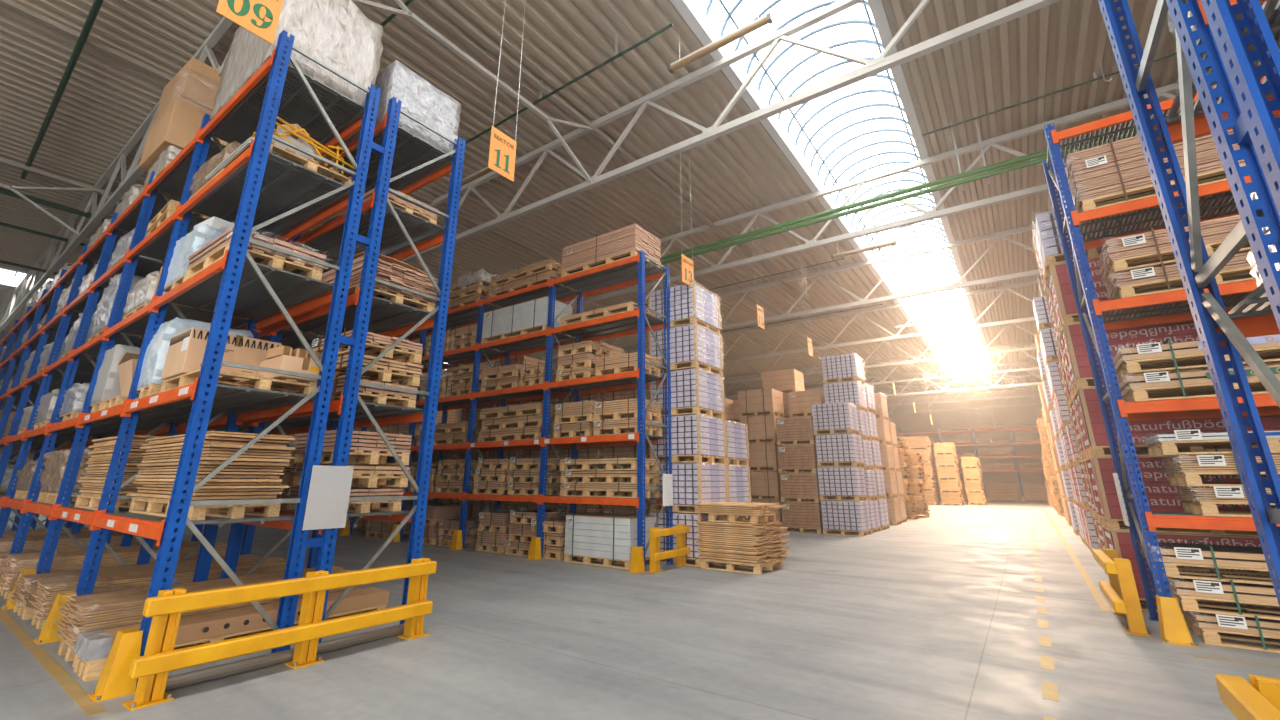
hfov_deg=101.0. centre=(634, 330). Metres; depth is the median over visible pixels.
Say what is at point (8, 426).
load
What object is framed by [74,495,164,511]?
wooden pallet
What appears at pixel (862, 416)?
stack
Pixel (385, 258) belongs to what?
sheet
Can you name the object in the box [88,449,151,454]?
board
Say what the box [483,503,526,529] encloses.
stack
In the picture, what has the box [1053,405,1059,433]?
stack
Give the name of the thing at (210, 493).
board
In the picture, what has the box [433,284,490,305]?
pack
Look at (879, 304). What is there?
conduit
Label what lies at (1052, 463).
pack
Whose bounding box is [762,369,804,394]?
stack
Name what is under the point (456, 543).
protector
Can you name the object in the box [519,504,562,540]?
stack
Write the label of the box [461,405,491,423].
stack
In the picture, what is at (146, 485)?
board
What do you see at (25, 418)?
load
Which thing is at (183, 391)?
tag
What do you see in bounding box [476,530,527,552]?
pack
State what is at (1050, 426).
stack
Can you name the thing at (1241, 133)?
spacer
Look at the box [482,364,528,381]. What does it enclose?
pack
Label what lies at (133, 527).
tag
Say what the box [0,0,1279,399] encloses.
ceiling
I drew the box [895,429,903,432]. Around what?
pack
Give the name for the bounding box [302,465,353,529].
placard
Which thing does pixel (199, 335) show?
print
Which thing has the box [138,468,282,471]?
board
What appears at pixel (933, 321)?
diffuser
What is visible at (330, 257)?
pack
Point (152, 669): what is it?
guard rail
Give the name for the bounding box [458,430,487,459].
stack
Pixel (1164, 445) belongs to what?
pack
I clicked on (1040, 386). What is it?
stack
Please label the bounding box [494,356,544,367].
stack
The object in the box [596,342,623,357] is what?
stack
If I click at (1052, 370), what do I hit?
stack
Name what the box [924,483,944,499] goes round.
pack
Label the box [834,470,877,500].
stack
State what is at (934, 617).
floor
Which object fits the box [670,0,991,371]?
window
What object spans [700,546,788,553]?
plank layer
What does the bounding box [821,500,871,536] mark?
stack
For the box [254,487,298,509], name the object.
pack
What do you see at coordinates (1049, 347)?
stack
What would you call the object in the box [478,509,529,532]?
pack
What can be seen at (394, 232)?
rack
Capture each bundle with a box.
[0,532,118,538]
[0,532,186,554]
[0,541,199,592]
[0,541,226,600]
[2,527,113,537]
[10,554,261,619]
[28,557,286,630]
[56,566,357,666]
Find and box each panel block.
[481,296,571,343]
[564,512,655,568]
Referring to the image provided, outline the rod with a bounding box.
[1097,57,1111,81]
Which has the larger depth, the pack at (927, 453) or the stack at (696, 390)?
the pack at (927, 453)
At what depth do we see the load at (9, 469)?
11.41 m
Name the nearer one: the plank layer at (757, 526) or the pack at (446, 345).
the plank layer at (757, 526)
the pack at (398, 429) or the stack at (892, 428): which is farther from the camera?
the stack at (892, 428)
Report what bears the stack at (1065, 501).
on the floor at (934, 617)
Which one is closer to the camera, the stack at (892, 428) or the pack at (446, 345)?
the pack at (446, 345)
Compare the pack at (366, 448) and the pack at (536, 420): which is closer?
the pack at (366, 448)
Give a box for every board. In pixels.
[77,480,164,482]
[78,488,150,490]
[79,477,200,479]
[79,490,143,493]
[80,493,125,496]
[81,483,142,485]
[82,473,154,474]
[82,486,145,488]
[84,475,132,476]
[85,461,141,463]
[85,466,150,469]
[86,458,145,461]
[86,470,147,472]
[88,442,149,447]
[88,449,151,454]
[88,455,142,459]
[88,463,148,466]
[91,447,138,451]
[91,452,145,457]
[92,435,166,441]
[93,439,149,444]
[93,444,143,449]
[126,493,276,499]
[132,482,281,484]
[132,496,270,500]
[134,475,278,477]
[135,478,281,481]
[137,461,289,466]
[137,487,282,491]
[137,490,281,495]
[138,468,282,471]
[138,472,283,474]
[139,440,285,449]
[139,465,284,468]
[141,448,289,454]
[142,457,289,462]
[143,437,289,445]
[143,451,290,457]
[143,454,293,459]
[143,484,288,488]
[145,431,293,440]
[146,443,294,451]
[149,433,294,442]
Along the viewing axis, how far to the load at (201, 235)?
6.12 m
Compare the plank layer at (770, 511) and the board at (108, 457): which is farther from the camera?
the plank layer at (770, 511)
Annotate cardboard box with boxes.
[138,95,220,170]
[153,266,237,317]
[154,57,220,120]
[161,327,281,384]
[194,216,258,233]
[219,140,229,145]
[258,355,320,385]
[266,346,292,358]
[291,349,307,357]
[307,351,321,360]
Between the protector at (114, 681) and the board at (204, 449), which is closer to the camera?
the protector at (114, 681)
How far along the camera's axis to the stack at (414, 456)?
16.29 m
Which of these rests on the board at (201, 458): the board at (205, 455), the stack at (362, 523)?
the board at (205, 455)
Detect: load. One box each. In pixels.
[0,341,15,362]
[0,379,13,390]
[0,409,15,438]
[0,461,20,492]
[0,464,19,492]
[14,459,42,499]
[17,405,38,433]
[20,350,35,383]
[21,291,42,318]
[21,325,37,345]
[33,388,65,429]
[34,280,52,304]
[36,314,52,332]
[37,339,64,372]
[37,447,127,503]
[50,263,72,288]
[54,277,82,316]
[56,383,89,422]
[62,312,94,357]
[77,261,108,296]
[87,219,127,249]
[88,273,143,340]
[88,344,140,413]
[107,228,161,270]
[114,184,143,232]
[123,271,159,319]
[135,317,253,399]
[143,145,181,199]
[163,223,240,317]
[189,141,241,198]
[211,0,382,150]
[341,60,460,155]
[456,268,496,288]
[1168,0,1279,69]
[1247,231,1279,286]
[1250,192,1268,234]
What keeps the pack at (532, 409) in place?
on the pack at (536, 420)
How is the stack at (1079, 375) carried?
on the stack at (1093, 431)
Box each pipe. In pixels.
[0,188,107,221]
[0,222,85,245]
[0,260,57,274]
[20,0,103,178]
[380,0,412,26]
[465,23,672,144]
[501,132,1136,307]
[638,113,1165,260]
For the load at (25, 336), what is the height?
0.636 m
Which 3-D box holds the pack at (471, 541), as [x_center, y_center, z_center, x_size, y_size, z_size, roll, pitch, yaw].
[-4.227,5.154,12.997,0.853,0.279,0.840,-11,-19,34]
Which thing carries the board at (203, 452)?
on the board at (205, 455)
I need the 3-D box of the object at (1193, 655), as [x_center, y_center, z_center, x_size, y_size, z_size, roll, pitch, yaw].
[9.693,2.183,1.841,11.000,0.002,0.060,-11,-19,34]
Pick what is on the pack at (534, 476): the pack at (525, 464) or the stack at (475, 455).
the pack at (525, 464)
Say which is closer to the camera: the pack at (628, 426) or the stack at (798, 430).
the pack at (628, 426)
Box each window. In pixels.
[0,266,446,370]
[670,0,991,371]
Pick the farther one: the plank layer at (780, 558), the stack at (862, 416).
the stack at (862, 416)
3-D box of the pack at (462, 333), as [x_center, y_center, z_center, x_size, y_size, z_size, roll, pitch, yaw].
[-4.396,0.143,14.545,1.082,0.379,0.836,-11,-19,34]
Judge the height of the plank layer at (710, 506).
0.028 m
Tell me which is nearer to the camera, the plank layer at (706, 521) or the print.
the print
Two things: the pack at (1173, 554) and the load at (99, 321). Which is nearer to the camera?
the pack at (1173, 554)
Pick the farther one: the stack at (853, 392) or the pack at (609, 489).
the stack at (853, 392)
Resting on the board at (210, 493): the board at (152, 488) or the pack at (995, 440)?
the board at (152, 488)
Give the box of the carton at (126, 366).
[118,352,138,395]
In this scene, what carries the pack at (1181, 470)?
on the pack at (1197, 500)
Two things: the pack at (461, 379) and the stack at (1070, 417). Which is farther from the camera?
the pack at (461, 379)
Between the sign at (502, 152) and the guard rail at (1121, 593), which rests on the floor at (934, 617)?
the guard rail at (1121, 593)
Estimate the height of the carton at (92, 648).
0.293 m
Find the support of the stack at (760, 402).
on the stack at (761, 429)
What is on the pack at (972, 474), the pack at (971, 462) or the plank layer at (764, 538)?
the pack at (971, 462)
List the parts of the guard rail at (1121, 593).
rail, post, rail, post, plate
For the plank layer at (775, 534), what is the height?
0.029 m
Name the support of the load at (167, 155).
on the rack at (262, 191)
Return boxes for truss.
[0,16,232,332]
[0,157,122,236]
[352,0,827,319]
[400,0,1060,262]
[414,61,1260,341]
[436,209,1237,376]
[550,279,1041,364]
[662,316,1036,383]
[724,341,1039,397]
[724,360,1041,399]
[873,374,1040,405]
[886,385,1041,413]
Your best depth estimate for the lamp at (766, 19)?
9.04 m
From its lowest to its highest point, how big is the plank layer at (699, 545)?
0.024 m
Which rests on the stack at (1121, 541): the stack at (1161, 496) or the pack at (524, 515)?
the stack at (1161, 496)
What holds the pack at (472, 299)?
on the rack at (633, 270)
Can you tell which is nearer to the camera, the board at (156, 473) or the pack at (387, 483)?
the board at (156, 473)
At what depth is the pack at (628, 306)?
11.41 m
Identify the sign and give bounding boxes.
[216,0,283,44]
[488,0,525,181]
[680,131,693,285]
[750,195,764,329]
[800,254,812,356]
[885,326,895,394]
[906,354,915,412]
[1041,170,1051,210]
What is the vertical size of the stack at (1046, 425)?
0.944 m
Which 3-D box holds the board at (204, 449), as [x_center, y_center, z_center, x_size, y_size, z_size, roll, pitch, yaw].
[-4.550,1.327,5.685,2.000,0.016,0.700,-11,-19,33]
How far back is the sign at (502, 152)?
7.45 m
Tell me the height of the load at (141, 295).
0.675 m
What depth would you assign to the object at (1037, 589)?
7.87 m
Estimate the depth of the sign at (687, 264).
11.52 m
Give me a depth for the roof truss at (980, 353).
29.30 m
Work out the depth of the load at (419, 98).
7.15 m
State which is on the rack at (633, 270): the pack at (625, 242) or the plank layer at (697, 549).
the pack at (625, 242)
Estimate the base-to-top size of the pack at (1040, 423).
0.833 m
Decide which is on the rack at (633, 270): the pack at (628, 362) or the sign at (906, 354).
the pack at (628, 362)
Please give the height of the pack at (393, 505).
0.299 m
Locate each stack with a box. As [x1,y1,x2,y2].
[353,518,368,529]
[406,500,428,506]
[408,409,457,424]
[411,436,436,466]
[427,500,455,521]
[428,466,460,500]
[431,433,458,466]
[452,502,486,531]
[453,467,507,502]
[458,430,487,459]
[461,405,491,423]
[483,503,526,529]
[484,466,531,503]
[487,439,523,458]
[490,401,525,428]
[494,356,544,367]
[519,466,568,505]
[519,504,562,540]
[522,428,561,458]
[526,397,562,413]
[557,506,613,518]
[558,466,621,506]
[560,435,604,458]
[562,387,604,421]
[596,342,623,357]
[602,465,664,509]
[603,432,663,463]
[603,508,664,514]
[604,387,661,417]
[648,281,720,333]
[649,323,722,375]
[649,367,724,418]
[649,413,726,463]
[649,462,727,512]
[649,511,727,566]
[684,420,748,465]
[685,464,750,507]
[713,398,734,421]
[733,400,744,422]
[738,388,784,417]
[740,415,782,443]
[741,442,782,470]
[750,471,787,499]
[751,499,786,526]
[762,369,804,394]
[776,417,817,445]
[777,445,824,473]
[779,394,799,417]
[779,474,823,502]
[781,502,822,533]
[788,389,825,417]
[812,402,859,435]
[815,434,864,467]
[818,467,866,500]
[821,353,864,384]
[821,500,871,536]
[824,381,867,412]
[828,410,870,440]
[831,440,873,469]
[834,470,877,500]
[858,440,881,469]
[859,384,875,413]
[863,393,888,419]
[867,412,877,440]
[868,501,880,532]
[871,499,889,529]
[872,470,885,498]
[876,418,891,444]
[877,444,894,470]
[879,422,897,446]
[882,447,899,470]
[883,471,897,497]
[883,497,901,525]
[886,471,903,496]
[890,497,906,522]
[1033,296,1051,336]
[1035,333,1040,351]
[1036,211,1136,285]
[1036,216,1140,299]
[1037,351,1046,383]
[1038,384,1044,405]
[1040,328,1057,365]
[1040,344,1046,372]
[1042,397,1050,423]
[1042,406,1050,428]
[1043,380,1052,411]
[1046,361,1063,400]
[1046,373,1053,404]
[1047,289,1059,349]
[1047,428,1051,450]
[1048,256,1228,335]
[1048,422,1055,446]
[1050,409,1059,439]
[1052,447,1060,472]
[1053,398,1060,430]
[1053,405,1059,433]
[1054,390,1070,429]
[1055,440,1067,470]
[1056,474,1061,496]
[1057,357,1069,409]
[1058,345,1072,402]
[1058,473,1066,498]
[1059,304,1279,397]
[1059,433,1068,468]
[1060,428,1074,467]
[1061,471,1073,501]
[1061,497,1066,520]
[1063,499,1072,525]
[1065,423,1119,465]
[1067,470,1074,502]
[1067,502,1079,535]
[1068,408,1110,460]
[1069,399,1204,460]
[1069,468,1080,507]
[1072,466,1089,509]
[1073,386,1279,458]
[1075,505,1085,544]
[1078,461,1094,516]
[1078,507,1089,547]
[1081,509,1099,551]
[1082,459,1144,523]
[1084,456,1269,536]
[1092,516,1108,576]
[1095,520,1107,550]
[1101,526,1279,611]
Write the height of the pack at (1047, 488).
0.833 m
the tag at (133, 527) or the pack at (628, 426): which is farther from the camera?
the pack at (628, 426)
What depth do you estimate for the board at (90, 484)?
6.29 m
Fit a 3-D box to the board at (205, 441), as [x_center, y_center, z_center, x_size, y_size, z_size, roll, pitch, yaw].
[-4.612,1.269,5.726,2.000,0.026,0.700,-11,-19,34]
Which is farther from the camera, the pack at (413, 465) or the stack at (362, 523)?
the stack at (362, 523)
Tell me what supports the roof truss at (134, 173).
attached to the ceiling
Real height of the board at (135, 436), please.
0.029 m
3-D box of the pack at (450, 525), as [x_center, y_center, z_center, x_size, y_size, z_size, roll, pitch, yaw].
[-4.224,4.861,13.072,0.934,0.379,0.852,-11,-19,34]
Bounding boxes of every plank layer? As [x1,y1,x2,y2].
[696,502,778,506]
[696,507,778,510]
[696,519,778,525]
[696,523,782,527]
[696,531,778,535]
[696,540,772,546]
[697,549,774,554]
[698,509,776,512]
[698,536,779,542]
[698,555,779,562]
[699,505,786,508]
[699,511,777,514]
[699,525,780,529]
[699,529,786,533]
[699,535,777,540]
[699,542,785,549]
[699,545,777,550]
[700,527,787,531]
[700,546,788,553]
[701,532,788,538]
[701,538,789,544]
[701,550,786,558]
[701,553,788,559]
[701,556,786,565]
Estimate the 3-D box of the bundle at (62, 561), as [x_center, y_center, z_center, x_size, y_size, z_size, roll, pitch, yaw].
[-7.683,3.567,7.984,0.873,0.549,2.529,-11,-19,35]
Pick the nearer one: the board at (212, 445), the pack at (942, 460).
the board at (212, 445)
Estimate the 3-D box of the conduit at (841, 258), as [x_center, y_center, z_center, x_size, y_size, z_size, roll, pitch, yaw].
[3.643,-1.799,21.884,9.902,0.040,0.040,-11,-20,35]
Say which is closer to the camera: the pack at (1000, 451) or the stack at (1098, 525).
the stack at (1098, 525)
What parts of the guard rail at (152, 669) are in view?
plate, post, rail, rail, plate, post, plate, post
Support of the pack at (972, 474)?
on the pack at (974, 486)
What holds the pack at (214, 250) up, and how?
on the rack at (262, 191)
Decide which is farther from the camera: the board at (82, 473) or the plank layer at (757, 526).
the plank layer at (757, 526)
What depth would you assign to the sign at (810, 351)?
18.00 m
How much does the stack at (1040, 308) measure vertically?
0.944 m
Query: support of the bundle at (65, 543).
on the floor at (934, 617)
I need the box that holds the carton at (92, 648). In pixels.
[73,587,388,681]
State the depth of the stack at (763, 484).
18.03 m
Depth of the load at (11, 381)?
14.71 m
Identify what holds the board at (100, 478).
on the board at (87, 481)
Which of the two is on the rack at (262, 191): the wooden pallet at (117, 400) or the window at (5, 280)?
the wooden pallet at (117, 400)
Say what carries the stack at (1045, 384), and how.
on the stack at (1052, 414)
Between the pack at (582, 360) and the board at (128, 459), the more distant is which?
the pack at (582, 360)
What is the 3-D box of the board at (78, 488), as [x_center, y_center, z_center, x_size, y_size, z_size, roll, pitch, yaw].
[-6.338,2.017,6.708,1.600,0.015,0.800,-11,-19,34]
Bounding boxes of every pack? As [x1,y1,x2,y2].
[184,227,326,280]
[254,460,352,485]
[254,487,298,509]
[279,218,323,235]
[281,486,403,512]
[288,464,409,486]
[289,429,411,465]
[295,389,303,393]
[301,236,337,260]
[312,328,422,363]
[317,144,340,163]
[321,255,437,311]
[330,375,416,407]
[334,354,422,386]
[337,188,437,223]
[359,481,409,491]
[365,519,410,538]
[367,427,390,432]
[368,505,411,520]
[388,424,420,437]
[391,463,426,468]
[398,375,427,384]
[409,481,457,492]
[410,468,457,480]
[412,504,460,524]
[412,521,447,544]
[414,422,490,435]
[416,433,488,445]
[420,388,454,399]
[421,377,454,390]
[425,342,450,355]
[427,331,450,345]
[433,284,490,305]
[434,294,500,309]
[435,281,490,296]
[435,480,484,492]
[436,468,485,479]
[437,458,487,469]
[438,517,487,535]
[438,533,477,546]
[446,364,490,376]
[446,382,491,396]
[448,373,488,385]
[450,323,481,341]
[450,336,496,350]
[473,480,518,494]
[474,468,527,481]
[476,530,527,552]
[477,457,530,469]
[478,426,562,441]
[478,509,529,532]
[479,403,555,419]
[480,377,526,391]
[481,415,564,430]
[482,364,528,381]
[490,258,561,287]
[490,270,572,297]
[505,539,555,556]
[506,469,562,482]
[507,481,562,494]
[508,522,554,542]
[509,456,564,470]
[510,509,561,523]
[519,372,566,387]
[520,362,557,376]
[531,517,565,533]
[533,529,565,546]
[542,542,574,559]
[553,422,612,437]
[555,367,603,381]
[555,399,603,423]
[557,353,602,370]
[558,340,611,357]
[560,301,655,326]
[560,456,659,470]
[560,470,659,483]
[560,482,659,497]
[561,223,660,276]
[593,397,661,421]
[593,417,662,435]
[595,351,660,376]
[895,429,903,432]
[896,438,907,451]
[896,467,911,482]
[897,436,930,449]
[898,452,913,466]
[899,453,926,467]
[900,463,934,476]
[900,483,915,500]
[902,477,936,490]
[904,483,926,499]
[904,500,920,519]
[906,450,932,462]
[907,500,930,517]
[908,468,928,482]
[913,491,939,504]
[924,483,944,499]
[929,438,936,444]
[933,442,955,454]
[934,455,958,467]
[937,467,959,479]
[938,480,962,492]
[939,423,969,431]
[940,493,964,505]
[941,438,972,444]
[950,452,974,456]
[953,483,980,498]
[960,457,980,468]
[962,469,981,480]
[964,481,983,492]
[966,493,986,504]
[974,423,1006,429]
[977,438,991,443]
[979,447,1011,456]
[981,462,996,469]
[985,484,1019,501]
[993,438,1008,442]
[997,462,1013,469]
[1012,422,1037,428]
[1014,433,1040,442]
[1019,463,1042,469]
[1023,484,1048,501]
[1037,418,1044,431]
[1039,429,1046,446]
[1041,426,1049,443]
[1041,449,1049,463]
[1044,466,1051,479]
[1044,481,1050,492]
[1045,444,1052,461]
[1046,463,1056,479]
[1050,495,1055,509]
[1051,462,1056,478]
[1051,480,1060,497]
[1053,497,1064,514]
[1055,498,1064,516]
[1066,116,1279,234]
[1099,215,1250,290]
[1107,252,1253,314]
[1113,334,1279,383]
[1119,364,1279,401]
[1144,429,1279,457]
[1147,539,1274,584]
[1161,451,1279,486]
[1167,570,1279,619]
[1177,486,1276,516]
[1179,602,1279,652]
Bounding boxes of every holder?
[663,474,672,505]
[1112,473,1129,525]
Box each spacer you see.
[306,537,323,547]
[340,336,354,345]
[356,234,369,245]
[371,142,383,154]
[1232,113,1274,144]
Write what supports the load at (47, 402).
on the rack at (262, 191)
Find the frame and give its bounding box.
[252,116,353,178]
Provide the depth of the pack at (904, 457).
23.41 m
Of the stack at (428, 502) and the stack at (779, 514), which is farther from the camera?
the stack at (779, 514)
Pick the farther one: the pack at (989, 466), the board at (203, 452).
the pack at (989, 466)
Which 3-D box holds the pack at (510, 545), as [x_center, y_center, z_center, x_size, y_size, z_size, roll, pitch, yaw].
[-2.238,4.758,11.610,0.862,0.299,0.841,-11,-19,35]
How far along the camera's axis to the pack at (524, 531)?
11.44 m
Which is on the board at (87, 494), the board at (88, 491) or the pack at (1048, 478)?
the board at (88, 491)
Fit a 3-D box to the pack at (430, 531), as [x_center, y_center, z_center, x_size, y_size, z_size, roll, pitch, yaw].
[-5.139,5.238,13.671,0.983,0.479,0.836,-11,-19,34]
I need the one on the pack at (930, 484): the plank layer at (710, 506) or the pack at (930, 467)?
the pack at (930, 467)
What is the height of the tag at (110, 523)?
0.064 m
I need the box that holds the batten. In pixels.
[169,630,356,671]
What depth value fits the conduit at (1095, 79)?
11.15 m
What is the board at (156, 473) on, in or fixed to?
on the board at (136, 476)
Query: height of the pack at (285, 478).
0.319 m
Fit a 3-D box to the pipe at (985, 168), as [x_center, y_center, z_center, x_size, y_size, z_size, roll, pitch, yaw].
[4.163,-3.396,14.090,36.000,1.800,0.200,-11,-19,34]
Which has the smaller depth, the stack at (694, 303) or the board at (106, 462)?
the board at (106, 462)
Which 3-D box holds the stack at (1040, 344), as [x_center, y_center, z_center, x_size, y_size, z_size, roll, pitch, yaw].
[13.221,0.759,16.151,1.100,0.944,1.150,-11,-19,34]
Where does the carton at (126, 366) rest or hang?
on the wooden pallet at (117, 400)
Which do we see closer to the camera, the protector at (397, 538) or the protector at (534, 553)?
the protector at (534, 553)
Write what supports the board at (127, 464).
on the board at (127, 467)
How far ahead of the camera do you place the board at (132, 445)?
6.30 m
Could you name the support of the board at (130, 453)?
on the board at (108, 457)
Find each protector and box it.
[1,569,36,609]
[33,591,76,644]
[87,628,142,702]
[338,520,349,535]
[390,524,399,541]
[449,530,461,549]
[527,537,540,559]
[627,546,644,572]
[1156,595,1196,646]
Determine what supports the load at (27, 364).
on the rack at (262, 191)
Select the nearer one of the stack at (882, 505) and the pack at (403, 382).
the pack at (403, 382)
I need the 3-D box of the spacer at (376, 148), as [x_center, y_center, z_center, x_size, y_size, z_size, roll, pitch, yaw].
[-3.132,-2.211,6.411,0.060,0.080,0.160,-11,-19,34]
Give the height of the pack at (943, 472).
0.833 m
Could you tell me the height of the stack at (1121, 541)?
0.942 m
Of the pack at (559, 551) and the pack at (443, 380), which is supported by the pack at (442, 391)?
the pack at (443, 380)
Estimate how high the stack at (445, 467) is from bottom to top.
0.970 m
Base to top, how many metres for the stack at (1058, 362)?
0.962 m
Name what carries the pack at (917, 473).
on the pack at (918, 490)
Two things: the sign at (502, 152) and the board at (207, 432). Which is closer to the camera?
the board at (207, 432)
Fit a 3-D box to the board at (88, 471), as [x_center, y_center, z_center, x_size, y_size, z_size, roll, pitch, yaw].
[-6.251,1.809,6.740,1.600,0.027,0.800,-11,-19,34]
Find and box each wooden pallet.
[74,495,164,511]
[101,395,127,409]
[129,498,280,519]
[146,199,210,231]
[148,208,175,234]
[160,369,316,395]
[269,141,351,217]
[701,560,782,574]
[708,513,775,523]
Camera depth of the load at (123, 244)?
8.70 m
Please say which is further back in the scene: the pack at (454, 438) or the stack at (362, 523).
the stack at (362, 523)
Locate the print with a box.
[169,329,278,350]
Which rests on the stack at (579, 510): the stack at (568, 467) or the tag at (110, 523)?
the stack at (568, 467)
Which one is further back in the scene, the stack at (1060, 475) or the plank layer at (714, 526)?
the stack at (1060, 475)
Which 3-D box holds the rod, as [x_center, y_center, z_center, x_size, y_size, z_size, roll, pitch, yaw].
[9.153,-5.082,10.262,0.117,0.610,0.024,-11,-19,34]
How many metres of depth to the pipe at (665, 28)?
10.21 m
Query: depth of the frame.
5.92 m
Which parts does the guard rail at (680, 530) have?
post, rail, rail, post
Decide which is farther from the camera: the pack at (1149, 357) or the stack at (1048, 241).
the stack at (1048, 241)
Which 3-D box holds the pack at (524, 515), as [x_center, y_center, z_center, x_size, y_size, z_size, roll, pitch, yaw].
[-2.179,4.136,11.748,0.826,0.279,0.839,-11,-19,34]
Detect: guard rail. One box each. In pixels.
[123,558,436,710]
[648,524,690,572]
[1092,548,1149,635]
[1215,674,1279,719]
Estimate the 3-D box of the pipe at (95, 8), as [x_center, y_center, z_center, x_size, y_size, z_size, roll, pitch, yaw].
[-12.468,-5.070,11.417,10.901,0.100,0.100,-11,-20,35]
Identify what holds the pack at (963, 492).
on the floor at (934, 617)
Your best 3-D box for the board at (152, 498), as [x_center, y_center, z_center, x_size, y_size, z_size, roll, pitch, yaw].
[-4.522,1.769,5.540,2.000,0.016,0.700,-11,-19,34]
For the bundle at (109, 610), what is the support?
on the floor at (934, 617)
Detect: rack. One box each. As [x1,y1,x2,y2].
[0,30,380,690]
[7,97,465,642]
[283,250,673,570]
[896,427,1043,496]
[1042,76,1279,620]
[1098,0,1279,606]
[1200,0,1279,216]
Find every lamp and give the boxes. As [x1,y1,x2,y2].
[461,167,492,185]
[668,3,772,73]
[831,232,896,259]
[894,312,941,328]
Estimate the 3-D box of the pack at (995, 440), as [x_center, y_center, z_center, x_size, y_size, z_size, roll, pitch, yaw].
[32.189,9.719,46.307,1.084,0.433,0.907,-11,-19,34]
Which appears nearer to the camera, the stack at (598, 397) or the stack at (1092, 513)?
the stack at (1092, 513)
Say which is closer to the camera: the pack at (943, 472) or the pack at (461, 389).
the pack at (461, 389)
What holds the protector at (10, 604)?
on the floor at (934, 617)
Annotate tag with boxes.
[74,514,80,520]
[107,520,114,527]
[128,524,137,532]
[130,401,137,408]
[149,395,157,403]
[178,387,188,395]
[628,434,633,438]
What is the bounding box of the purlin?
[0,0,742,348]
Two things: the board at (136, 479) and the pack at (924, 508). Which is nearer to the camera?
the board at (136, 479)
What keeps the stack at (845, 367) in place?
on the stack at (853, 392)
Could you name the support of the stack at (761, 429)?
on the stack at (764, 456)
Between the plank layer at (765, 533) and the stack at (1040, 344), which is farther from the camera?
the stack at (1040, 344)
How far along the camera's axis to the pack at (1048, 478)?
32.26 m
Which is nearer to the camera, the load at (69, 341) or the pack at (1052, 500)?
the load at (69, 341)
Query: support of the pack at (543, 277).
on the rack at (633, 270)
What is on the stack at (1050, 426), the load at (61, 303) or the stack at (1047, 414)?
the stack at (1047, 414)
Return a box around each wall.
[0,330,480,478]
[661,387,1232,501]
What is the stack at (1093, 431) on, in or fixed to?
on the stack at (1161, 496)
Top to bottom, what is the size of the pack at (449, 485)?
0.339 m
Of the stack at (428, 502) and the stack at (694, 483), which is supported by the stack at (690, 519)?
the stack at (694, 483)
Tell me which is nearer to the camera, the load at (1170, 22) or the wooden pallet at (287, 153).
the load at (1170, 22)
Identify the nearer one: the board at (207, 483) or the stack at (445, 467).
the board at (207, 483)
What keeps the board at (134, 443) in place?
on the board at (132, 445)
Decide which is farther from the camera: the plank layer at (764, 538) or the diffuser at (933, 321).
the diffuser at (933, 321)
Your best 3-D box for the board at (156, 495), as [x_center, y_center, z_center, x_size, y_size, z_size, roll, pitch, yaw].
[-4.615,1.743,5.565,2.000,0.028,0.720,-11,-19,33]
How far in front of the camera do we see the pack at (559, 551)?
10.82 m
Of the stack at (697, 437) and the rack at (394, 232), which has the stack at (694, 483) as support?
the stack at (697, 437)
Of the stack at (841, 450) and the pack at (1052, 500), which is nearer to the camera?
the stack at (841, 450)
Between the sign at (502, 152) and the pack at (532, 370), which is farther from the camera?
the pack at (532, 370)
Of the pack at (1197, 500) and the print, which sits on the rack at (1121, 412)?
the pack at (1197, 500)
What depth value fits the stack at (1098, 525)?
8.57 m
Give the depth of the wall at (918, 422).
48.38 m
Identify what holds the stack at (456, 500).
on the stack at (474, 508)
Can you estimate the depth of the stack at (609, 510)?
11.49 m
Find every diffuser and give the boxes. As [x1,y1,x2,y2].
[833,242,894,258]
[896,320,939,328]
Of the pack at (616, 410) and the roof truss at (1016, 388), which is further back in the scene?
the roof truss at (1016, 388)
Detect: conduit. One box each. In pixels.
[645,258,844,304]
[721,304,882,331]
[922,52,1176,135]
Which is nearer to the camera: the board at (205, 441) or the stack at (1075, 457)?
the board at (205, 441)
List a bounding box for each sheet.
[205,137,278,179]
[325,251,427,275]
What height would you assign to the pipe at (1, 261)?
0.100 m
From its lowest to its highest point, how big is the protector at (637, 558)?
0.420 m
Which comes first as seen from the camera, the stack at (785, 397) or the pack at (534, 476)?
the pack at (534, 476)
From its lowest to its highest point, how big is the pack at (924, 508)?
0.799 m
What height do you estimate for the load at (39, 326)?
0.521 m
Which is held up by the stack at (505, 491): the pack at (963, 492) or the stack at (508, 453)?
the stack at (508, 453)
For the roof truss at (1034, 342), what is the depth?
34.02 m
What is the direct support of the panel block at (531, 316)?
on the rack at (633, 270)
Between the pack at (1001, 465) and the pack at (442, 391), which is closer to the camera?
the pack at (442, 391)
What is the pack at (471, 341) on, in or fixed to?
on the rack at (633, 270)
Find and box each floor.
[0,500,1279,719]
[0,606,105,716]
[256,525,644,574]
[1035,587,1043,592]
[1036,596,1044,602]
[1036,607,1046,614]
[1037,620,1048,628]
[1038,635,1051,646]
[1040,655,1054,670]
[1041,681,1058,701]
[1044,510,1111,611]
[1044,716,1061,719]
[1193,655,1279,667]
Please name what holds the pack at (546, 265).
on the pack at (543, 277)

